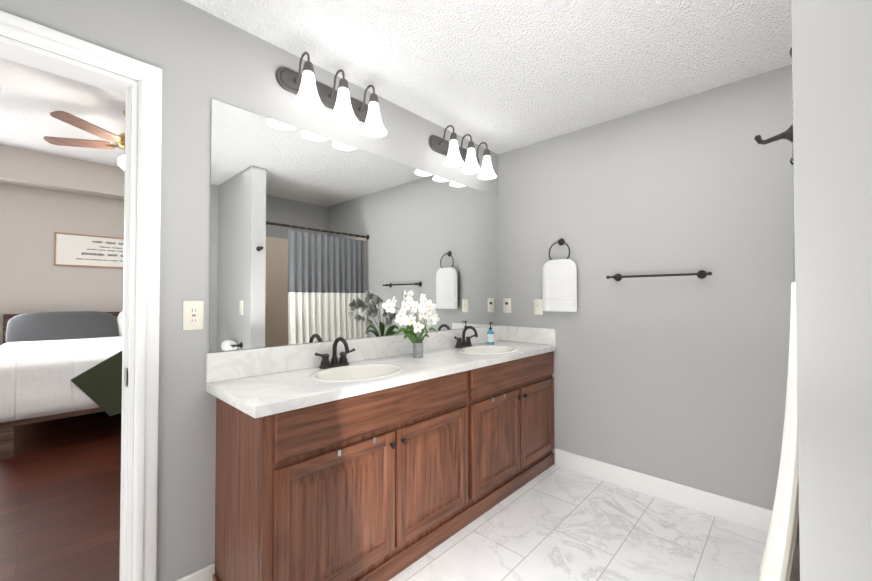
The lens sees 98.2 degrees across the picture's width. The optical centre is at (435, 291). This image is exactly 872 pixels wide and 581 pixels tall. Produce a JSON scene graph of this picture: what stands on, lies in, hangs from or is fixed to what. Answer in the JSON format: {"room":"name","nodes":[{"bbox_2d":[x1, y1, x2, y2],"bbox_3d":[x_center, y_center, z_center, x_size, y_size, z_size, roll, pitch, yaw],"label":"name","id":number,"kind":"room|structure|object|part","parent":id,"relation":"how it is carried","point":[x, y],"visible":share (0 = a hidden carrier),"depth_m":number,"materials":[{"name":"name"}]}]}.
{"room":"bathroom","nodes":[
{"label":"bathroom","id":0,"kind":"room"},
{"bbox_2d":[0,183,123,345],"bbox_3d":[-4.491,-0.136,4.847,0.120,2.900,5.600,-1,-1,43],"label":"wall","id":1,"kind":"structure","parent":0,"point":[33,278],"depth_m":4.57,"materials":[{"name":"grey paint"}]},
{"bbox_2d":[54,232,123,267],"bbox_3d":[-4.210,-0.515,5.046,0.024,0.407,1.247,-1,-1,43],"label":"sign","id":2,"kind":"object","parent":1,"relation":"attached to","point":[79,250],"visible":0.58,"depth_m":4.81,"materials":[{"name":"white paper"}]},
{"bbox_2d":[0,58,125,166],"bbox_3d":[-2.715,-1.662,3.205,4.750,0.100,5.600,-1,-1,43],"label":"ceiling","id":3,"kind":"structure","parent":0,"point":[31,98],"depth_m":3.36,"materials":[{"name":"white paint"}]},
{"bbox_2d":[0,144,124,200],"bbox_3d":[-4.338,-1.408,4.723,0.300,0.360,5.600,-1,-1,43],"label":"soffit beam","id":4,"kind":"structure","parent":3,"relation":"attached to","point":[29,168],"depth_m":4.44,"materials":[{"name":"grey paint"}]},
{"bbox_2d":[43,111,124,154],"bbox_3d":[-2.719,-1.408,3.461,1.251,0.400,1.207,-1,-1,43],"label":"ceiling fan","id":5,"kind":"object","parent":3,"relation":"hanging from","point":[78,122],"visible":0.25,"depth_m":3.24,"materials":[{"name":"brown wood"}]},
{"bbox_2d":[117,155,124,169],"bbox_3d":[-2.747,-1.143,3.418,0.210,0.130,0.210,-1,-1,43],"label":"ceiling fan light","id":6,"kind":"object","parent":5,"relation":"attached to","point":[121,162],"visible":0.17,"depth_m":3.33,"materials":[{"name":"white glass"}]},
{"bbox_2d":[0,0,138,80],"bbox_3d":[-1.437,-1.219,1.176,0.120,0.850,0.800,-1,-1,43],"label":"wall","id":7,"kind":"structure","parent":0,"point":[112,25],"depth_m":1.33,"materials":[{"name":"grey paint"}]},
{"bbox_2d":[132,0,497,580],"bbox_3d":[-0.137,-0.172,2.545,0.120,2.900,3.000,-1,-1,43],"label":"wall","id":8,"kind":"structure","parent":0,"point":[200,58],"depth_m":1.55,"materials":[{"name":"grey paint"}]},
{"bbox_2d":[0,10,161,580],"bbox_3d":[-1.436,0.195,1.153,0.166,2.122,0.944,-1,-1,43],"label":"door frame","id":9,"kind":"structure","parent":8,"relation":"attached to","point":[140,392],"depth_m":1.41,"materials":[{"name":"white"}]},
{"bbox_3d":[-1.155,0.320,1.411,0.036,0.070,0.004,-1,-1,43],"label":"door trim strike","id":10,"kind":"part","parent":9,"relation":"part of","materials":[{"name":"silver metal"}]},
{"bbox_2d":[183,301,203,329],"bbox_3d":[-0.987,0.097,1.540,0.009,0.118,0.072,-1,-1,43],"label":"outlet","id":11,"kind":"object","parent":8,"relation":"attached to","point":[193,315],"visible":1,"depth_m":1.54,"materials":[{"name":"beige plastic"}]},
{"bbox_2d":[176,563,214,580],"bbox_3d":[-0.996,1.199,1.510,0.014,0.125,0.202,-1,-1,43],"label":"baseboard","id":12,"kind":"structure","parent":8,"relation":"attached to","point":[206,573],"depth_m":1.54,"materials":[{"name":"white"}]},
{"bbox_2d":[275,52,386,137],"bbox_3d":[-0.493,-1.001,1.932,0.217,0.270,0.565,-1,-1,43],"label":"sconce","id":13,"kind":"object","parent":8,"relation":"attached to","point":[310,92],"visible":1,"depth_m":1.88,"materials":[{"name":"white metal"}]},
{"bbox_3d":[-0.467,-0.946,1.907,0.146,0.158,0.526,-1,-1,43],"label":"lamp shade","id":14,"kind":"part","parent":13,"relation":"part of","materials":[{"name":"white glass"}]},
{"bbox_2d":[206,326,497,380],"bbox_3d":[-0.211,0.330,2.355,0.019,0.121,2.164,-1,-1,43],"label":"backsplash","id":15,"kind":"structure","parent":8,"relation":"attached to","point":[222,366],"depth_m":1.85,"materials":[{"name":"white stone"}]},
{"bbox_2d":[209,99,498,351],"bbox_3d":[-0.213,-0.269,2.373,0.005,1.069,2.150,-1,-1,43],"label":"wall mirror","id":16,"kind":"object","parent":8,"relation":"attached to","point":[315,238],"visible":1,"depth_m":1.99,"materials":[{"name":"silver glass"}]},
{"bbox_2d":[429,125,496,179],"bbox_3d":[0.222,-0.989,2.694,0.217,0.270,0.565,-1,-1,43],"label":"sconce","id":17,"kind":"object","parent":8,"relation":"attached to","point":[456,154],"visible":1,"depth_m":2.64,"materials":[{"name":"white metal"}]},
{"bbox_3d":[0.248,-0.933,2.669,0.146,0.158,0.526,-1,-1,43],"label":"lamp shade","id":18,"kind":"part","parent":17,"relation":"part of","materials":[{"name":"white glass"}]},
{"bbox_2d":[0,411,799,580],"bbox_3d":[-1.730,1.303,2.234,7.450,0.060,5.600,-1,-1,43],"label":"floor","id":19,"kind":"structure","parent":0,"point":[554,522],"depth_m":2.00,"materials":[{"name":"tile"}]},
{"bbox_2d":[0,311,122,460],"bbox_3d":[-3.373,0.750,4.285,2.230,1.112,2.190,-1,-1,43],"label":"bed","id":20,"kind":"object","parent":19,"relation":"on","point":[57,365],"visible":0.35,"depth_m":3.19,"materials":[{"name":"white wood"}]},
{"bbox_2d":[0,336,122,422],"bbox_3d":[-3.215,0.778,4.136,1.785,0.500,2.190,-1,-1,43],"label":"comforter","id":21,"kind":"object","parent":20,"relation":"on","point":[47,378],"depth_m":3.12,"materials":[{"name":"white fabric"}]},
{"bbox_2d":[5,311,118,342],"bbox_3d":[-4.325,0.473,4.421,0.483,0.471,0.940,-1,-1,43],"label":"pillow","id":22,"kind":"object","parent":20,"relation":"on","point":[68,325],"depth_m":4.37,"materials":[{"name":"grey fabric"}]},
{"bbox_2d":[71,351,121,415],"bbox_3d":[-2.883,0.790,3.649,0.645,0.581,0.965,-1,-1,43],"label":"throw","id":23,"kind":"object","parent":20,"relation":"on","point":[96,376],"depth_m":3.21,"materials":[{"name":"green fabric"}]},
{"bbox_2d":[117,311,122,335],"bbox_3d":[-3.711,0.459,5.121,0.414,0.504,0.940,-1,-1,43],"label":"pillow","id":24,"kind":"object","parent":20,"relation":"on","point":[120,317],"depth_m":4.76,"materials":[{"name":"white fabric"}]},
{"bbox_2d":[209,349,555,580],"bbox_3d":[-0.018,0.850,2.184,0.522,0.845,2.136,-1,-1,43],"label":"bathroom vanity","id":25,"kind":"object","parent":19,"relation":"on","point":[385,458],"depth_m":1.60,"materials":[{"name":"brown wood"}]},
{"bbox_2d":[206,341,555,420],"bbox_3d":[-0.032,0.407,2.185,0.510,0.040,2.164,-1,-1,43],"label":"countertop","id":26,"kind":"structure","parent":25,"relation":"on","point":[251,396],"depth_m":1.57,"materials":[{"name":"white stone"}]},
{"bbox_2d":[314,337,357,368],"bbox_3d":[-0.485,0.305,1.904,0.155,0.155,0.231,-1,-1,43],"label":"faucet","id":27,"kind":"object","parent":26,"relation":"on","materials":[{"name":"black metal"}]},
{"bbox_2d":[294,361,417,384],"bbox_3d":[-0.365,0.444,1.789,0.364,0.135,0.474,-1,-1,43],"label":"sink","id":28,"kind":"object","parent":26,"relation":"in","point":[361,370],"depth_m":1.89,"materials":[{"name":"white ceramic"}]},
{"bbox_2d":[382,290,439,357],"bbox_3d":[-0.113,0.189,2.191,0.124,0.396,0.458,-1,-1,43],"label":"flower arrangement","id":29,"kind":"object","parent":26,"relation":"on","point":[413,327],"visible":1,"depth_m":2.17,"materials":[{"name":"plant"}]},
{"bbox_2d":[450,326,477,348],"bbox_3d":[0.234,0.318,2.669,0.155,0.155,0.231,-1,-1,43],"label":"faucet","id":30,"kind":"object","parent":26,"relation":"on","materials":[{"name":"black metal"}]},
{"bbox_2d":[450,341,529,356],"bbox_3d":[0.354,0.456,2.554,0.364,0.135,0.474,-1,-1,43],"label":"sink","id":31,"kind":"object","parent":26,"relation":"in","point":[486,350],"depth_m":2.68,"materials":[{"name":"white ceramic"}]},
{"bbox_2d":[487,322,493,344],"bbox_3d":[0.414,0.314,2.850,0.059,0.167,0.052,-1,-1,43],"label":"soap dispenser","id":32,"kind":"object","parent":26,"relation":"on","point":[490,336],"visible":1,"depth_m":2.83,"materials":[{"name":"blue plastic"}]},
{"bbox_2d":[183,0,791,153],"bbox_3d":[0.337,-1.237,1.007,2.700,0.100,3.420,-1,-1,43],"label":"ceiling","id":33,"kind":"structure","parent":0,"point":[500,76],"depth_m":1.84,"materials":[{"name":"white paint"}]},
{"bbox_2d":[498,64,798,542],"bbox_3d":[1.592,0.003,2.237,2.820,2.540,0.120,-1,-1,43],"label":"wall","id":34,"kind":"structure","parent":0,"point":[682,380],"depth_m":2.30,"materials":[{"name":"grey paint"}]},
{"bbox_2d":[503,298,510,312],"bbox_3d":[0.581,0.115,3.094,0.072,0.118,0.010,-1,-1,43],"label":"switch","id":35,"kind":"object","parent":34,"relation":"attached to","point":[506,305],"visible":1,"depth_m":3.09,"materials":[{"name":"beige plastic"}]},
{"bbox_2d":[498,325,555,344],"bbox_3d":[0.707,0.339,2.963,0.487,0.121,0.020,-1,-1,43],"label":"backsplash","id":36,"kind":"structure","parent":34,"relation":"attached to","point":[505,333],"depth_m":2.94,"materials":[{"name":"white stone"}]},
{"bbox_2d":[534,299,542,314],"bbox_3d":[0.782,0.118,2.899,0.072,0.118,0.018,-1,-1,43],"label":"rocker light switch","id":37,"kind":"object","parent":34,"relation":"attached to","point":[538,306],"visible":0.98,"depth_m":2.90,"materials":[{"name":"beige plastic"}]},
{"bbox_2d":[542,238,576,311],"bbox_3d":[0.903,-0.122,2.758,0.260,0.539,0.064,-1,-1,43],"label":"towel ring","id":38,"kind":"object","parent":34,"relation":"attached to","point":[559,279],"visible":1,"depth_m":2.73,"materials":[{"name":"white fabric"}]},
{"bbox_2d":[606,270,711,280],"bbox_3d":[1.353,-0.098,2.327,0.574,0.050,0.076,-1,-1,43],"label":"bar","id":39,"kind":"object","parent":34,"relation":"attached to","point":[701,274],"visible":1,"depth_m":2.27,"materials":[{"name":"black metal"}]},
{"bbox_2d":[555,448,771,533],"bbox_3d":[1.352,1.212,2.350,1.290,0.125,0.014,-1,-1,43],"label":"baseboard","id":40,"kind":"structure","parent":34,"relation":"attached to","point":[737,512],"depth_m":2.28,"materials":[{"name":"white"}]},
{"bbox_2d":[759,47,798,580],"bbox_3d":[1.394,0.259,1.523,0.187,1.934,1.183,-1,-1,43],"label":"shower curtain","id":41,"kind":"object","parent":34,"relation":"attached to","point":[778,553],"visible":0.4,"depth_m":1.27,"materials":[{"name":"white fabric"}]},
{"bbox_2d":[791,0,871,580],"bbox_3d":[1.304,0.029,0.710,0.910,2.440,0.130,-1,-1,43],"label":"wall","id":42,"kind":"structure","parent":0,"point":[832,87],"depth_m":0.93,"materials":[{"name":"grey paint"}]},
{"bbox_2d":[754,125,792,144],"bbox_3d":[0.944,-0.431,1.058,0.081,0.045,0.046,-1,-1,43],"label":"robe hook","id":43,"kind":"object","parent":42,"relation":"attached to","point":[787,134],"visible":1,"depth_m":1.04,"materials":[{"name":"black metal"}]}
]}

